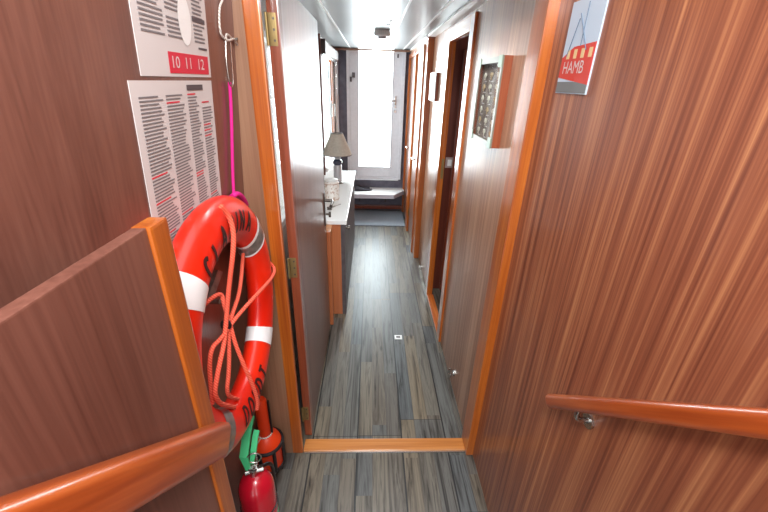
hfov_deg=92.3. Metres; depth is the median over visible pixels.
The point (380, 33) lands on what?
ceiling vent
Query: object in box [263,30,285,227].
window
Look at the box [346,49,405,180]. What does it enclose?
door
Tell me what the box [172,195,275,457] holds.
lifebuoy
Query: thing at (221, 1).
cord
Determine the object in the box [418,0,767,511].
wall
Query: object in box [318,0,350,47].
trim
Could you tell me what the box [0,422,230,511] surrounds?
handrail
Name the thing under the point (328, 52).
roller blind
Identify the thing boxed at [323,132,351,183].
table lamp
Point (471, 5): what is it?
trim
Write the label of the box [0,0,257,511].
wall
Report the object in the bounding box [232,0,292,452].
wall
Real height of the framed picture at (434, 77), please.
0.199 m
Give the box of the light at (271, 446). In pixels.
[249,396,285,473]
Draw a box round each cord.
[218,0,237,86]
[228,82,248,205]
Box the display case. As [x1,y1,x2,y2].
[469,54,513,148]
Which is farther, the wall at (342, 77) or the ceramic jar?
the wall at (342, 77)
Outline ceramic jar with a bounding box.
[324,177,339,201]
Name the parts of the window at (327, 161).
sill, handle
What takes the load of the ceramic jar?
on the desk
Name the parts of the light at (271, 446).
white cord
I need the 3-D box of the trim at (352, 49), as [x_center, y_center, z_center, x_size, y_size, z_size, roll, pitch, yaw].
[-0.123,-2.361,4.230,0.920,0.020,0.070,1,25,-2]
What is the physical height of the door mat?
0.012 m
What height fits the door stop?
0.084 m
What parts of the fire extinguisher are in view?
lever, lever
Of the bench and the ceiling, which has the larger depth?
the bench
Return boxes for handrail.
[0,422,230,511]
[545,394,767,439]
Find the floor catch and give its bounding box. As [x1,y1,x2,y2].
[394,335,401,338]
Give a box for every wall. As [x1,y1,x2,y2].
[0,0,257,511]
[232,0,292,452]
[260,0,334,364]
[333,47,409,209]
[403,39,426,253]
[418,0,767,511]
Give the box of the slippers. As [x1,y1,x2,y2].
[354,185,371,190]
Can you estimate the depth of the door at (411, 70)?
4.39 m
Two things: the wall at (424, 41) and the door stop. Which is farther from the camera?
the wall at (424, 41)
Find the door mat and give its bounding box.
[355,210,404,226]
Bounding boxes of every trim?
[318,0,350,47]
[334,48,410,52]
[334,50,338,131]
[387,0,411,48]
[403,0,453,49]
[410,0,487,50]
[413,35,435,257]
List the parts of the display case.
corner plate, corner plate, corner plate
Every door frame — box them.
[242,0,560,454]
[425,11,478,341]
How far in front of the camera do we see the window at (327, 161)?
3.73 m
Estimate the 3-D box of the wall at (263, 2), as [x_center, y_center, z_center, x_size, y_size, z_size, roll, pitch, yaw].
[-0.607,-0.747,3.014,0.100,1.936,3.620,1,25,-2]
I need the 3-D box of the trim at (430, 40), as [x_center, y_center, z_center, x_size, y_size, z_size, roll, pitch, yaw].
[0.376,-0.864,3.331,0.135,1.932,0.115,1,25,-2]
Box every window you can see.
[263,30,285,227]
[318,33,334,174]
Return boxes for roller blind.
[321,38,337,62]
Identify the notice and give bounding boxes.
[127,80,220,240]
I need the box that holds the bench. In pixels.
[354,187,403,201]
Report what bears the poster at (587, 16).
attached to the wall at (638, 268)
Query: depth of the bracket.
0.96 m
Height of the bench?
0.193 m
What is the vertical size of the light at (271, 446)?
0.430 m
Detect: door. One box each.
[264,0,333,434]
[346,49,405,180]
[401,51,415,227]
[406,44,425,251]
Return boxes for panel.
[0,217,235,511]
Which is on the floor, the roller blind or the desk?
the desk
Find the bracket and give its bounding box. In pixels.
[207,270,222,304]
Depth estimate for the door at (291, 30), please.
1.53 m
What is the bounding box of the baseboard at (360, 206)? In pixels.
[355,204,401,208]
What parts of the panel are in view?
edge post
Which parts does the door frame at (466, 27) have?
casing, strike plate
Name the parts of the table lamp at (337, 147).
lamp shade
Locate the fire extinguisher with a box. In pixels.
[238,416,279,511]
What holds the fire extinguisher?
on the floor
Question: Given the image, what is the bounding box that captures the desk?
[324,170,355,324]
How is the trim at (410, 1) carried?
attached to the wall at (342, 77)
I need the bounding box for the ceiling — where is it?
[298,0,469,49]
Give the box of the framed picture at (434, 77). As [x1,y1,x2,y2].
[429,72,438,101]
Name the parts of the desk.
rail, panel, panel, panel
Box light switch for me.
[445,157,452,167]
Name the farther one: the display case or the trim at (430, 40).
the trim at (430, 40)
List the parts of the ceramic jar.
lid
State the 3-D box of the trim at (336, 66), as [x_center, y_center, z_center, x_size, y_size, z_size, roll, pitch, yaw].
[-0.580,-1.497,4.636,0.040,1.906,0.030,1,25,-2]
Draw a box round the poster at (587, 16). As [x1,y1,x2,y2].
[555,0,608,94]
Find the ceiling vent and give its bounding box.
[374,29,390,38]
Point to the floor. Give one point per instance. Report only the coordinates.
(375, 384)
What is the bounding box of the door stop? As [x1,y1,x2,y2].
[447,368,454,379]
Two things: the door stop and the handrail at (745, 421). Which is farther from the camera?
the door stop
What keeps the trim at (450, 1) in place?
attached to the wall at (342, 77)
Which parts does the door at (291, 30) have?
handle plate, lever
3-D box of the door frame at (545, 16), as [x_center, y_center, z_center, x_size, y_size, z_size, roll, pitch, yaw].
[0.024,0.077,1.387,0.857,1.875,0.098,1,25,-2]
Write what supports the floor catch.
on the floor
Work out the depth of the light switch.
2.71 m
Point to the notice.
(174, 121)
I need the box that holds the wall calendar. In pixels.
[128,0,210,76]
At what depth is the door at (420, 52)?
3.70 m
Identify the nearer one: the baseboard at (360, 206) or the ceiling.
the ceiling
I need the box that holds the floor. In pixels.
[276,209,487,511]
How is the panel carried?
on the floor
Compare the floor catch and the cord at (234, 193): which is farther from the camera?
the floor catch
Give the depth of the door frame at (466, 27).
2.35 m

